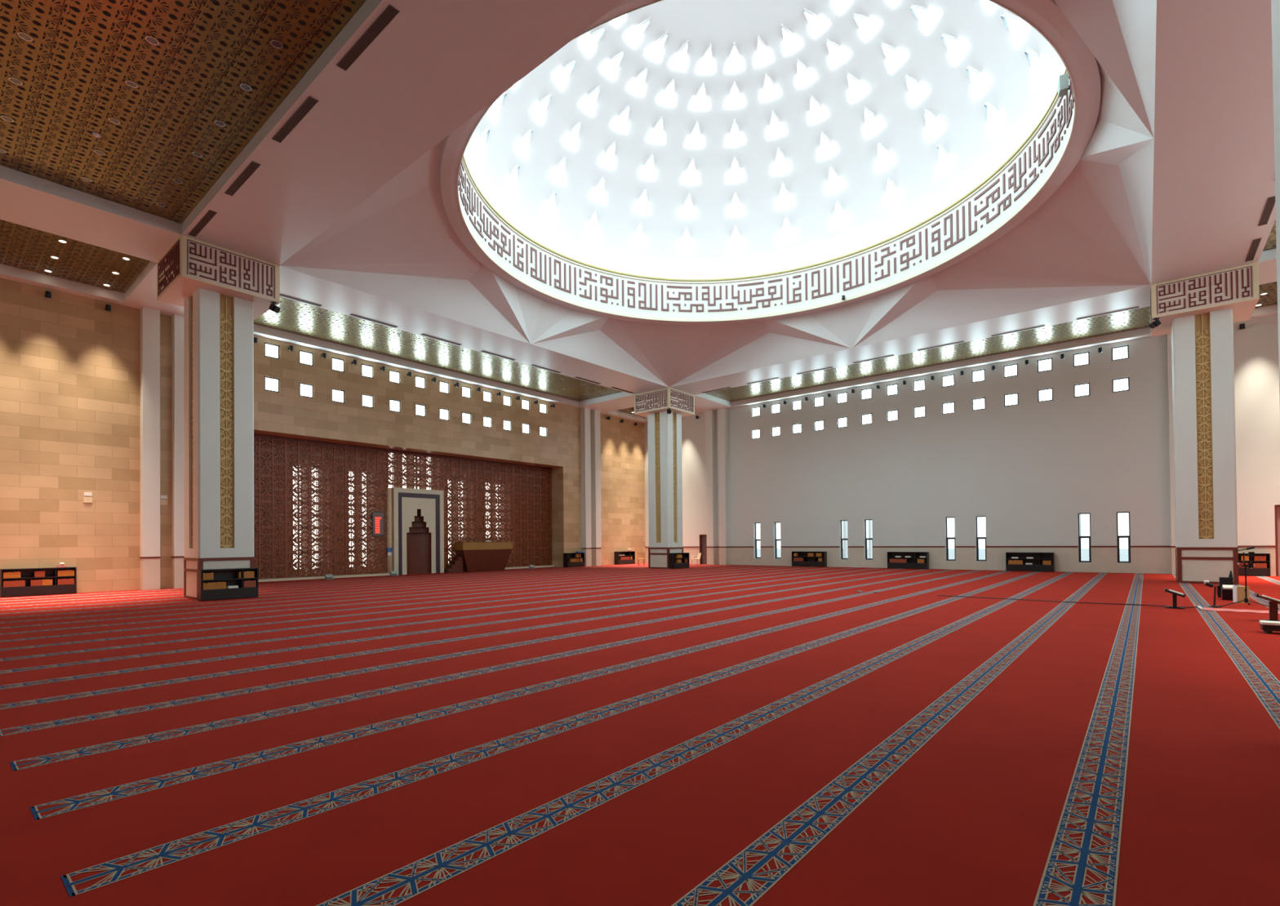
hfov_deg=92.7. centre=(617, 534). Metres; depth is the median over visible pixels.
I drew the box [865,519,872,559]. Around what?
window
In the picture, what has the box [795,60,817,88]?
skylight
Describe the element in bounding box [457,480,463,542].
window
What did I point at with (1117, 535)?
window
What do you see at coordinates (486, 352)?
ceiling vent
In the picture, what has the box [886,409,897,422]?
window
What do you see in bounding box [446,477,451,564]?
window
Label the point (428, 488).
window
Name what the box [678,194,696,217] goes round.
skylight
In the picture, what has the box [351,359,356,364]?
wall spotlight
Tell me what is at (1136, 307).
ceiling vent
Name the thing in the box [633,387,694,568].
column
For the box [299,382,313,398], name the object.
window
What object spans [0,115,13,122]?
recessed light
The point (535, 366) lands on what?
ceiling vent
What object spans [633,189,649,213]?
skylight
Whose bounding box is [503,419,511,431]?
window
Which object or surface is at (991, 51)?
dome
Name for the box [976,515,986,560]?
window
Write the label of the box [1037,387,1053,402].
window
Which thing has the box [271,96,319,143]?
ceiling vent
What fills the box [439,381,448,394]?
window
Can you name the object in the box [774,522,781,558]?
window
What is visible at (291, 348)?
wall spotlight
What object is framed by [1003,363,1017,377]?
window
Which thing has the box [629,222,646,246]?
skylight
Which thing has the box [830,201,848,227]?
skylight
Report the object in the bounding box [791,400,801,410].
window
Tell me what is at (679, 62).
skylight
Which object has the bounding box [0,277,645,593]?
wall
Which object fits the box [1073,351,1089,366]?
window
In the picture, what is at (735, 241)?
skylight
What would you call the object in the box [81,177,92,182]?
recessed light
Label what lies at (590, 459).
column
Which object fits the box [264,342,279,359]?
window
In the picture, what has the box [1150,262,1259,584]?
column
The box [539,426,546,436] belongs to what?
window
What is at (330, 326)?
ceiling panel
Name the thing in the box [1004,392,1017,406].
window
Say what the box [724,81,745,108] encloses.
skylight
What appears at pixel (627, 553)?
bookcase
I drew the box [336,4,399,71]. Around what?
ceiling vent
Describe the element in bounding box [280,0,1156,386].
ceiling
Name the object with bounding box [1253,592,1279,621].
book stand
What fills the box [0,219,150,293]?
ceiling panel
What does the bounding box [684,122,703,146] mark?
skylight
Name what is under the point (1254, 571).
bookcase
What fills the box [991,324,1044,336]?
ceiling vent
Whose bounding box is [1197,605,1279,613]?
mat
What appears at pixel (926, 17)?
skylight
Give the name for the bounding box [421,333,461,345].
ceiling vent
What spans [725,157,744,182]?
skylight
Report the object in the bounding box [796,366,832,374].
ceiling vent
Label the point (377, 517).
led board
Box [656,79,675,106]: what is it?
skylight
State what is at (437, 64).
ceiling
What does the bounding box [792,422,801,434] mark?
window
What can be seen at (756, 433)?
window
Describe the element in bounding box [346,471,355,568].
window
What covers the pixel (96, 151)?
recessed light
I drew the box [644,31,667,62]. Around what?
skylight
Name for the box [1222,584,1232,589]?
paper stack
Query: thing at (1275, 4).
column
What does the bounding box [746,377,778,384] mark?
ceiling vent
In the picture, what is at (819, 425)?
window
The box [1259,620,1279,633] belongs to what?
bench
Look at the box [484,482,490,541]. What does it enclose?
window
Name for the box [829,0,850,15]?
skylight
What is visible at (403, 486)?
window
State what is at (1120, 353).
window
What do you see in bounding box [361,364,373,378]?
window
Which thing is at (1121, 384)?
window
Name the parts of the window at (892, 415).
pane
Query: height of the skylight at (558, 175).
0.879 m
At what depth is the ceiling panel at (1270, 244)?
19.73 m
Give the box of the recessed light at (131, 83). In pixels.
[124,80,137,88]
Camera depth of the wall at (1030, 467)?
32.27 m
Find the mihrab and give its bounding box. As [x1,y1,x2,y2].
[385,487,444,575]
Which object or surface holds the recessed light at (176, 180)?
attached to the ceiling panel at (78, 60)
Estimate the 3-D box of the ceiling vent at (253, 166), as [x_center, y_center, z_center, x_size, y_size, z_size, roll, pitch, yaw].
[-9.423,-8.919,15.330,2.000,0.011,0.200,-1,-1,41]
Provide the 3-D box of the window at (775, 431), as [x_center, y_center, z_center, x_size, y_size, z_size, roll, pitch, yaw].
[10.494,-6.800,40.249,0.630,0.630,0.070,-1,-1,41]
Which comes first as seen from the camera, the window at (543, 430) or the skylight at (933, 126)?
the skylight at (933, 126)
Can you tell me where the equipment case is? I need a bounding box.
[1216,577,1233,597]
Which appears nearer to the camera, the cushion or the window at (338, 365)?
the cushion
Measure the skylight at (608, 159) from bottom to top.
0.771 m
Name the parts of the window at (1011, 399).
pane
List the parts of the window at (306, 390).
pane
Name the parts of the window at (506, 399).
pane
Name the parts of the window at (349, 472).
pane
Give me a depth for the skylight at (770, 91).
26.39 m
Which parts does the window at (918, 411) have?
pane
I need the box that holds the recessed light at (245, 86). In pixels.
[240,83,251,91]
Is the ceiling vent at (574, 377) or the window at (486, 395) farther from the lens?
the window at (486, 395)
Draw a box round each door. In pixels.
[699,534,706,564]
[1274,504,1279,576]
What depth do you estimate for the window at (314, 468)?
30.21 m
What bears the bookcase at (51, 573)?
on the floor
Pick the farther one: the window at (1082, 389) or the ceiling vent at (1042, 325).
the window at (1082, 389)
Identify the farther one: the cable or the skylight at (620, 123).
the skylight at (620, 123)
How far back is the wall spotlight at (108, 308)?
22.78 m
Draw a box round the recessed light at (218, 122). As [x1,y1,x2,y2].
[213,120,225,126]
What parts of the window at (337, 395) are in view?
pane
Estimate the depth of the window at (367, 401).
30.67 m
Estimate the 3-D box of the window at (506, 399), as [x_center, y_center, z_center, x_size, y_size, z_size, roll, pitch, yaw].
[-6.767,-8.181,37.350,0.070,0.630,0.630,-1,-1,41]
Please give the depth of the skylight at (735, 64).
25.64 m
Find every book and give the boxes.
[201,573,204,580]
[201,582,204,590]
[237,571,240,578]
[1168,589,1183,595]
[1262,595,1279,601]
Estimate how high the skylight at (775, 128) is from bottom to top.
0.648 m
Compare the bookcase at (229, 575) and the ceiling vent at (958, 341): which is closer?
the bookcase at (229, 575)
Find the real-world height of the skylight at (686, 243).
0.959 m
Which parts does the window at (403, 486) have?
pane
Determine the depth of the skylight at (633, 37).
24.13 m
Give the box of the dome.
[463,0,1065,279]
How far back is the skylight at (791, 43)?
24.60 m
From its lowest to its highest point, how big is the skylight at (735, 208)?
0.879 m
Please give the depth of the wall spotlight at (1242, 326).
25.92 m
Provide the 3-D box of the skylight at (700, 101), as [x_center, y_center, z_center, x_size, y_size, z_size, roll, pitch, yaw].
[3.699,-19.278,26.787,0.916,0.518,0.912,0,-1,-4]
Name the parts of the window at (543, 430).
pane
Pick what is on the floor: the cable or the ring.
the cable
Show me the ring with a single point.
(1057, 143)
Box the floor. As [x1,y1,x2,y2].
[0,563,1279,905]
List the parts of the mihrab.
stepped panel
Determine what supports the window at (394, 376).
in the wall at (70, 366)
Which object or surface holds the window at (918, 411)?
in the wall at (1030, 467)
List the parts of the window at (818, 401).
pane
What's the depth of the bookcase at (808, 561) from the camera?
38.45 m
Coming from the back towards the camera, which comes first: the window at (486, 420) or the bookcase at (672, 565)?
the bookcase at (672, 565)
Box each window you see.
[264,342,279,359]
[264,376,279,392]
[292,466,302,569]
[299,350,313,366]
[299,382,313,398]
[308,468,319,569]
[331,357,344,372]
[331,388,344,403]
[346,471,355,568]
[360,474,368,567]
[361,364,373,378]
[361,394,373,408]
[386,453,394,488]
[389,369,399,383]
[389,399,400,413]
[400,453,406,488]
[413,456,419,488]
[415,375,425,389]
[415,404,425,417]
[426,457,431,489]
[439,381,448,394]
[439,408,448,420]
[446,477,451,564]
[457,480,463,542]
[462,386,471,398]
[462,412,471,424]
[483,390,491,402]
[483,416,492,427]
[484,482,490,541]
[495,484,501,537]
[502,395,511,406]
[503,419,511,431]
[521,399,529,410]
[522,422,529,434]
[539,403,546,413]
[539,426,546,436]
[751,406,759,417]
[751,429,759,439]
[755,522,760,558]
[771,403,780,413]
[771,426,780,436]
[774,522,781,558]
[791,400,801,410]
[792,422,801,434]
[813,395,823,407]
[814,420,823,431]
[836,391,847,404]
[837,417,847,428]
[840,520,848,559]
[861,387,871,399]
[861,413,871,425]
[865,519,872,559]
[886,383,897,395]
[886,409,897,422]
[913,378,925,391]
[913,405,925,417]
[942,373,954,387]
[942,401,955,414]
[946,516,955,560]
[971,368,985,382]
[972,397,985,410]
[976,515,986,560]
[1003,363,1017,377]
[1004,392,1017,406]
[1037,357,1052,372]
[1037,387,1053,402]
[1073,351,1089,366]
[1073,382,1089,397]
[1078,512,1091,562]
[1111,345,1128,360]
[1111,377,1129,392]
[1116,511,1130,563]
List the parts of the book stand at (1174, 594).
post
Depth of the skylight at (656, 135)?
27.83 m
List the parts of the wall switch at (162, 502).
plate, plate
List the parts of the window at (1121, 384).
pane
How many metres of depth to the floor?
5.14 m
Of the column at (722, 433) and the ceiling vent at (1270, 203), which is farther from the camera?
the column at (722, 433)
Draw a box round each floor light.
[324,573,333,579]
[389,571,397,576]
[528,564,534,568]
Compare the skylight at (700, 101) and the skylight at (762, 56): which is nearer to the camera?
the skylight at (762, 56)
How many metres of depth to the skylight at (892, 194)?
26.47 m
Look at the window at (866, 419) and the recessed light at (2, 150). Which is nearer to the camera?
the recessed light at (2, 150)
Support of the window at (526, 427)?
in the wall at (70, 366)
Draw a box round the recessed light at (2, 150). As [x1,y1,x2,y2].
[0,147,6,153]
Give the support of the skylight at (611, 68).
attached to the dome
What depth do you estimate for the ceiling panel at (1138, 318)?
31.27 m
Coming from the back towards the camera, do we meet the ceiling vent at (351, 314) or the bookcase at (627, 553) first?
the bookcase at (627, 553)
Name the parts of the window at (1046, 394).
pane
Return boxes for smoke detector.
[92,132,101,137]
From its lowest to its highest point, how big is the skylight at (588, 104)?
0.648 m
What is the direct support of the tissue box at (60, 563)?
on the bookcase at (51, 573)
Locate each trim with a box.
[644,545,1275,547]
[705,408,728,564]
[1167,333,1175,574]
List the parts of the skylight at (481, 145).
pane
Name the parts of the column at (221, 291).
plinth frame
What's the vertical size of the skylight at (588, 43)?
0.518 m
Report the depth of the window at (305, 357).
28.46 m
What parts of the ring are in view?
gold molding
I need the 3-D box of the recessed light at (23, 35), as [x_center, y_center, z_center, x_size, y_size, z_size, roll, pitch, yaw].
[-11.030,-9.279,11.370,0.210,0.012,0.210,-1,-1,41]
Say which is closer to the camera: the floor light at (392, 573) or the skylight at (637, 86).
the skylight at (637, 86)
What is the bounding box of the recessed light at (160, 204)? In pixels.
[156,202,165,206]
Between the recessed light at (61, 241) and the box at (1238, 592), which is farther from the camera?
the recessed light at (61, 241)
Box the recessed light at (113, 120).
[108,117,120,124]
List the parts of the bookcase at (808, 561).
panel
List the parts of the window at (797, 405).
pane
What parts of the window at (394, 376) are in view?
pane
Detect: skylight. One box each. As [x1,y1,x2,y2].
[475,128,490,161]
[488,92,506,124]
[505,164,519,195]
[515,128,533,159]
[530,93,552,124]
[542,192,557,220]
[549,157,566,186]
[552,60,576,89]
[561,122,581,151]
[578,86,600,115]
[579,27,605,57]
[584,211,600,236]
[590,177,605,203]
[598,142,615,168]
[600,51,624,80]
[610,105,630,133]
[612,13,627,28]
[623,17,650,48]
[626,67,647,96]
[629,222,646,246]
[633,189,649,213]
[638,154,656,179]
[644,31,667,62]
[646,117,664,143]
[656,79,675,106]
[669,40,688,71]
[677,227,694,249]
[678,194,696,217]
[680,159,699,182]
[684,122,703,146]
[688,83,709,109]
[696,44,714,73]
[724,43,743,72]
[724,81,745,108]
[724,120,745,146]
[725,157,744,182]
[725,192,744,216]
[726,225,744,248]
[755,36,773,66]
[760,73,781,102]
[766,111,786,138]
[771,148,791,174]
[775,183,794,208]
[777,217,796,241]
[781,25,802,55]
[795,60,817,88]
[803,8,829,37]
[808,96,828,124]
[817,132,838,159]
[825,167,844,194]
[826,39,850,68]
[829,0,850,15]
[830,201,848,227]
[846,73,869,102]
[853,13,881,41]
[863,107,884,137]
[875,142,895,172]
[880,42,906,72]
[883,177,902,206]
[887,0,897,8]
[904,75,928,106]
[909,4,940,34]
[923,109,944,141]
[936,145,955,177]
[940,33,968,65]
[965,66,990,99]
[980,0,993,14]
[984,102,1004,137]
[1000,12,1027,48]
[1024,48,1046,87]
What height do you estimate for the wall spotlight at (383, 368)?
0.262 m
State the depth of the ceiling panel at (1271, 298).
24.15 m
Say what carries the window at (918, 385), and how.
in the wall at (1030, 467)
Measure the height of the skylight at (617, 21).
0.432 m
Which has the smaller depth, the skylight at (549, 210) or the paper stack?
the paper stack
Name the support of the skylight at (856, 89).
attached to the dome
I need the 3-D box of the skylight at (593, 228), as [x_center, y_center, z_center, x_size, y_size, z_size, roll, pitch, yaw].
[-1.069,-14.809,28.934,0.916,0.959,0.420,0,-1,-34]
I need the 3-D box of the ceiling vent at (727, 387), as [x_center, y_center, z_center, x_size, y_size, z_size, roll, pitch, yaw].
[6.029,-8.817,37.212,2.000,0.011,0.200,-1,-1,41]
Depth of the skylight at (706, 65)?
25.70 m
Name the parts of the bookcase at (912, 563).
shelf, panel, shelf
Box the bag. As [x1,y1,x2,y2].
[1221,586,1232,600]
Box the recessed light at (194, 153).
[191,151,202,157]
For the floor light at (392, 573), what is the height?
0.240 m
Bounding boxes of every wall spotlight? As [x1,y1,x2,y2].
[44,290,51,298]
[105,304,111,311]
[288,345,293,351]
[321,352,326,358]
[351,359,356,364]
[380,365,385,371]
[1060,353,1064,359]
[1097,346,1102,352]
[1239,323,1244,329]
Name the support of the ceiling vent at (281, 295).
in the ceiling at (437, 64)
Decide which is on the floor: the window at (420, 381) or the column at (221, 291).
the column at (221, 291)
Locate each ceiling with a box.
[0,0,1277,422]
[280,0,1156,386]
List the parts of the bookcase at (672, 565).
panel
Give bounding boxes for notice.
[386,547,391,555]
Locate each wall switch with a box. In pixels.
[83,492,92,502]
[160,495,168,505]
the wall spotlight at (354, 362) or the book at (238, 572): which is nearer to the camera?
the book at (238, 572)
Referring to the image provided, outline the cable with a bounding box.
[937,595,1197,608]
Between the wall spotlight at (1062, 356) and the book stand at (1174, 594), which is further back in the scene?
the wall spotlight at (1062, 356)
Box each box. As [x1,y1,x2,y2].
[57,562,66,567]
[1232,585,1249,603]
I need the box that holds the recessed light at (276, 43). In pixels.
[270,39,283,48]
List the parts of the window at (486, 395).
pane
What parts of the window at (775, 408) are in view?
pane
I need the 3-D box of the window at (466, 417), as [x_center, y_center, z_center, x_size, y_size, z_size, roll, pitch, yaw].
[-8.687,-6.683,35.103,0.070,0.630,0.630,-1,-1,41]
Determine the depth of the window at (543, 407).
39.62 m
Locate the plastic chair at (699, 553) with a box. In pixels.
[691,552,701,565]
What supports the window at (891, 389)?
in the wall at (1030, 467)
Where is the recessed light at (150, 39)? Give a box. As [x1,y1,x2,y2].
[145,35,159,44]
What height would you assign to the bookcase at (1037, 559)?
0.944 m
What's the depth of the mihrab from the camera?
33.68 m
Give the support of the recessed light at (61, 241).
attached to the ceiling panel at (24, 247)
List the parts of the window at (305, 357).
pane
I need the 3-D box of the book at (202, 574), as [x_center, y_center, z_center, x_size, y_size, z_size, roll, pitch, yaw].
[-12.608,1.272,18.573,0.170,0.213,0.037,-1,-1,41]
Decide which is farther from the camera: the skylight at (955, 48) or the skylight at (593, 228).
the skylight at (593, 228)
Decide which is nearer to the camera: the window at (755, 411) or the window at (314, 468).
the window at (314, 468)
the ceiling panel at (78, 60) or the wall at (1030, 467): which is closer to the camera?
the ceiling panel at (78, 60)
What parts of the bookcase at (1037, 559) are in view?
shelf, shelf, panel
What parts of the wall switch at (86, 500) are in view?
plate, plate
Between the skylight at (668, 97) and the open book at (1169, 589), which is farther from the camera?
the skylight at (668, 97)
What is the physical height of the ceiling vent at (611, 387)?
0.011 m
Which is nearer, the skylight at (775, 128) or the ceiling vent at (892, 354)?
the skylight at (775, 128)
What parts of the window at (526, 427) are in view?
pane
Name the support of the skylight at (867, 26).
attached to the dome
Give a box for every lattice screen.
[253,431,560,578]
[253,433,553,582]
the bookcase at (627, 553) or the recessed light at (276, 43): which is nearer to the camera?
the recessed light at (276, 43)
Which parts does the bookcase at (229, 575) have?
shelf, shelf, panel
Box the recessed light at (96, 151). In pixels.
[93,149,105,155]
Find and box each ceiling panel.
[0,0,366,223]
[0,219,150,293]
[253,297,622,401]
[617,407,644,417]
[705,306,1150,401]
[1254,281,1277,308]
[1262,219,1276,251]
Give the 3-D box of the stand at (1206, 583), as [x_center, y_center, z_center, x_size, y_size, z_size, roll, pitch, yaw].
[14.226,1.413,14.594,0.279,0.630,0.207,-1,-1,41]
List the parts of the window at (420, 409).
pane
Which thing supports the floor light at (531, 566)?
on the floor
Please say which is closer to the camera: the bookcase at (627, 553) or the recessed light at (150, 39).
the recessed light at (150, 39)
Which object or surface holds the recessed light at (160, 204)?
attached to the ceiling panel at (78, 60)
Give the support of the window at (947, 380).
in the wall at (1030, 467)
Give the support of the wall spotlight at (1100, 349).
attached to the wall at (1030, 467)
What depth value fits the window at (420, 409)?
32.88 m
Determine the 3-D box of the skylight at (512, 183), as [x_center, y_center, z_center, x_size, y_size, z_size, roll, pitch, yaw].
[-4.216,-14.820,25.305,0.420,0.959,0.916,-1,-1,26]
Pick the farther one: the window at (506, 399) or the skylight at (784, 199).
the window at (506, 399)
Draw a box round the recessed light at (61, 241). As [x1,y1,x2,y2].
[57,239,66,243]
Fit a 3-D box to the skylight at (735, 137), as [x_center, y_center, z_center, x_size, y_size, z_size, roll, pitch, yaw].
[5.380,-18.432,27.926,0.916,0.648,0.843,-1,-1,11]
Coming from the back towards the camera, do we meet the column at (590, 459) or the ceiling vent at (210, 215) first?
the column at (590, 459)
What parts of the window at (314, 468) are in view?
pane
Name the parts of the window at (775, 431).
pane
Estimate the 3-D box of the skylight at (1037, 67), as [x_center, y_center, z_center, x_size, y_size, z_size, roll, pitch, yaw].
[13.241,-15.043,19.487,0.420,0.959,0.916,-1,-1,11]
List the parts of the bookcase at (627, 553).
panel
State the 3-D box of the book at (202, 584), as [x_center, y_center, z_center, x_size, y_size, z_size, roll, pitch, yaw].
[-12.606,1.569,18.570,0.170,0.219,0.036,-1,-1,41]
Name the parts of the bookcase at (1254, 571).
shelf, shelf, panel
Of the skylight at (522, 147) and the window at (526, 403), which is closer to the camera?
the skylight at (522, 147)
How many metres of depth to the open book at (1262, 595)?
11.93 m
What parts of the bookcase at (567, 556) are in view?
panel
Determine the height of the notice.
0.420 m
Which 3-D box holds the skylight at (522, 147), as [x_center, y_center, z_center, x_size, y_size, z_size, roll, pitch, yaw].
[-3.699,-16.160,25.062,0.601,0.879,0.916,-1,-1,26]
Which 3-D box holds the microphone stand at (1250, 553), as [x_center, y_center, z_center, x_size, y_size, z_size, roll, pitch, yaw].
[15.089,1.003,14.675,0.982,1.460,1.132,-1,-1,41]
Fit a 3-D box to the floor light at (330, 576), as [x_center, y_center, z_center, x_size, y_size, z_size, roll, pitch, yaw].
[-13.875,2.027,29.369,0.280,0.240,0.360,-1,-1,41]
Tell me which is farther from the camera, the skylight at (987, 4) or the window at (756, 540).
the window at (756, 540)
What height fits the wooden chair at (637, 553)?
0.895 m
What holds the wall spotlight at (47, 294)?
attached to the wall at (70, 366)
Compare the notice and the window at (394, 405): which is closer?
the window at (394, 405)
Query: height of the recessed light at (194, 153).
0.012 m
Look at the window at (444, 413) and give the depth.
34.02 m
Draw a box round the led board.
[371,511,384,536]
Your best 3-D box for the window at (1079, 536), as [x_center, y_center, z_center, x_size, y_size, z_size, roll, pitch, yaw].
[22.807,0.153,29.772,0.490,2.400,0.070,-1,-1,41]
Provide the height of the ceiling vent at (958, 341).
0.011 m
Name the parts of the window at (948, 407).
pane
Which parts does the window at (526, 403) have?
pane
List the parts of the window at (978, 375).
pane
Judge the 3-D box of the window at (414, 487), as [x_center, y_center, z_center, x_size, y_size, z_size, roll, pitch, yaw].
[-11.346,-3.391,34.499,0.048,2.250,0.380,-1,-1,41]
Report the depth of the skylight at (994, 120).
21.90 m
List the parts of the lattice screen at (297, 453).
lattice panel, lattice panel, lattice panel, rail, lattice panel, lattice panel, lattice panel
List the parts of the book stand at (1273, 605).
post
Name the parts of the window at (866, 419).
pane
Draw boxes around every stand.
[1164,587,1186,608]
[1204,580,1220,607]
[1218,546,1278,609]
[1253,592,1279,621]
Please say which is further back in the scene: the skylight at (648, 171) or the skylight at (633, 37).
the skylight at (648, 171)
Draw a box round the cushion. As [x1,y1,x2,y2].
[1259,620,1279,625]
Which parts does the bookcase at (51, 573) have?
shelf, shelf, panel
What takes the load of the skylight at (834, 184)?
attached to the dome
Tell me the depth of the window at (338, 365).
29.55 m
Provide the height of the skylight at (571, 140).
0.771 m
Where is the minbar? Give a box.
[444,541,512,573]
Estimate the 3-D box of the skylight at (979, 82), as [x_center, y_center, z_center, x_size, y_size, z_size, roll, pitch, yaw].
[12.787,-16.345,21.878,0.601,0.879,0.916,0,-1,-4]
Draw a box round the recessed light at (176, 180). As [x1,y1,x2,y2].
[173,178,182,183]
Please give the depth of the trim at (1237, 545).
33.02 m
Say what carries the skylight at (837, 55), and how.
attached to the dome
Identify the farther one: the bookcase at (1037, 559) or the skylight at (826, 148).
the bookcase at (1037, 559)
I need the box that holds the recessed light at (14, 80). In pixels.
[8,76,22,84]
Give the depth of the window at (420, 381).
32.91 m
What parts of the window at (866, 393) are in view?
pane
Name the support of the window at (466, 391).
in the wall at (70, 366)
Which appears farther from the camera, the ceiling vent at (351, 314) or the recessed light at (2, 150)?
the ceiling vent at (351, 314)
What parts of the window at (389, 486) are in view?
pane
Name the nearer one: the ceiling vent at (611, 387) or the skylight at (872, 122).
the skylight at (872, 122)
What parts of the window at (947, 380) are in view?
pane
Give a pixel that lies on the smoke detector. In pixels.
(95, 134)
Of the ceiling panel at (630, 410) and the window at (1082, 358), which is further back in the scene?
the ceiling panel at (630, 410)
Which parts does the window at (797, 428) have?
pane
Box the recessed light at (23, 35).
[17,31,32,41]
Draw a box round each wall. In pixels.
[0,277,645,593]
[644,315,1279,576]
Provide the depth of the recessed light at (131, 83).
12.55 m
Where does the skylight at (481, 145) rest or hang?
attached to the dome
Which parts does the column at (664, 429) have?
plinth frame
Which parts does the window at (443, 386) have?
pane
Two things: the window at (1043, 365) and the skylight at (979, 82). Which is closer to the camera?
the skylight at (979, 82)
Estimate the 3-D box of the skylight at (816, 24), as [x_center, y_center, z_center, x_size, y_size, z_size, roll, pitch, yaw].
[7.569,-19.963,23.659,1.047,0.432,0.797,0,-1,-34]
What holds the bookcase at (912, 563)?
on the floor
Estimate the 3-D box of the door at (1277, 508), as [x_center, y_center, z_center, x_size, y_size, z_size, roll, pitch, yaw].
[28.289,0.234,24.905,2.000,2.970,0.260,-1,-1,41]
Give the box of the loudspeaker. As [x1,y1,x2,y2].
[1057,73,1068,97]
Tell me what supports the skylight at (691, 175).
attached to the dome
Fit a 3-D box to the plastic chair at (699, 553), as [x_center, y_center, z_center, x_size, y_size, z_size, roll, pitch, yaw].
[5.462,1.690,42.168,0.577,0.847,0.590,0,-1,-15]
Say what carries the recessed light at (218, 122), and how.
attached to the ceiling panel at (78, 60)
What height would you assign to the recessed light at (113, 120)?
0.012 m
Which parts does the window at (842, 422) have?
pane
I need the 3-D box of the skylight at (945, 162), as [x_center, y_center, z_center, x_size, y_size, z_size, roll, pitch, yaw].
[12.900,-14.987,24.279,0.420,0.959,0.916,0,-1,-19]
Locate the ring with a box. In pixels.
[440,0,1101,324]
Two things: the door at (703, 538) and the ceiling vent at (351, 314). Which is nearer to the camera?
the ceiling vent at (351, 314)
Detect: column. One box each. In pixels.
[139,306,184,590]
[156,235,279,599]
[580,408,601,566]
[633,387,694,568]
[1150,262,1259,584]
[1271,0,1279,401]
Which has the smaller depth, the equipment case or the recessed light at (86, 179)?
the recessed light at (86, 179)
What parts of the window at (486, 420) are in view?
pane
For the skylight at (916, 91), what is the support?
attached to the dome
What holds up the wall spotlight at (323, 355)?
attached to the wall at (70, 366)
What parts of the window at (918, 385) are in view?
pane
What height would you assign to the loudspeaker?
0.400 m
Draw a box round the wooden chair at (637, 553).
[637,552,644,565]
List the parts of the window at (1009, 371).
pane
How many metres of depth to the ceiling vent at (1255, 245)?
19.57 m
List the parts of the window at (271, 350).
pane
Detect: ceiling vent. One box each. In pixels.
[187,209,217,236]
[224,160,261,196]
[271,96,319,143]
[280,293,321,306]
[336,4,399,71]
[349,313,397,328]
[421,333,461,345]
[480,350,515,360]
[530,364,560,373]
[573,377,599,384]
[611,386,634,393]
[702,386,731,393]
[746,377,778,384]
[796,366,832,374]
[853,354,894,363]
[917,341,964,351]
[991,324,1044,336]
[1075,306,1138,319]
[1244,237,1262,262]
[1257,195,1275,226]
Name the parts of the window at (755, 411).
pane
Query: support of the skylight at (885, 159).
attached to the dome
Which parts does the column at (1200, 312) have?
plinth frame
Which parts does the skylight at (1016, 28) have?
pane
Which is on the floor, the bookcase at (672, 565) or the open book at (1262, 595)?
the bookcase at (672, 565)
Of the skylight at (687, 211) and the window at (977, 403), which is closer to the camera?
the skylight at (687, 211)
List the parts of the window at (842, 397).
pane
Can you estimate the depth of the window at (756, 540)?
41.37 m
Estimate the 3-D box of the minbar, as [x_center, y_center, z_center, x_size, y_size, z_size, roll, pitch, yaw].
[-8.200,1.298,36.264,0.860,1.746,4.370,-1,-1,41]
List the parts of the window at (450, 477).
pane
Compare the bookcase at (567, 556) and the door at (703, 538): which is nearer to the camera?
the bookcase at (567, 556)
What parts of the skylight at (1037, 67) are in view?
pane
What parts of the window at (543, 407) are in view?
pane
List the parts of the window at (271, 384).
pane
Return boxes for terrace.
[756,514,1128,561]
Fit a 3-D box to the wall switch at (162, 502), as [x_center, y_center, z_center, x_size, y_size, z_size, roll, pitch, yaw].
[-17.959,-1.357,24.184,0.020,0.365,0.239,-1,-1,41]
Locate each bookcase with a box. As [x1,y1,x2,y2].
[0,567,76,597]
[196,567,258,601]
[563,552,584,567]
[613,551,635,564]
[668,552,689,568]
[791,551,826,567]
[887,551,928,568]
[1005,552,1054,572]
[1238,553,1270,576]
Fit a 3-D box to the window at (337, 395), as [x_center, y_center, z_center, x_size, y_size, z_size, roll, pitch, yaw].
[-13.523,-6.701,29.528,0.070,0.630,0.630,-1,-1,41]
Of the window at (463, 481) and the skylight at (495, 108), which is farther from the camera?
the window at (463, 481)
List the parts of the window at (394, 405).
pane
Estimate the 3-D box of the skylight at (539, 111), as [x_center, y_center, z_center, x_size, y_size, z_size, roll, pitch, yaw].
[-2.944,-17.361,24.703,0.741,0.771,0.916,-1,-1,26]
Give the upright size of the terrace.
6.300 m
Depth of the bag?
16.08 m
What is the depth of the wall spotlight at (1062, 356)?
29.98 m
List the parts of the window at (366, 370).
pane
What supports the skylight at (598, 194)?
attached to the dome
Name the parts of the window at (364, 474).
pane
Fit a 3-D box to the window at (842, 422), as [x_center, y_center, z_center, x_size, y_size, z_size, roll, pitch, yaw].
[13.804,-6.861,37.378,0.630,0.630,0.070,-1,-1,41]
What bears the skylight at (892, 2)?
attached to the dome
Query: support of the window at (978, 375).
in the wall at (1030, 467)
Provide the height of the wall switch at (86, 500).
0.371 m

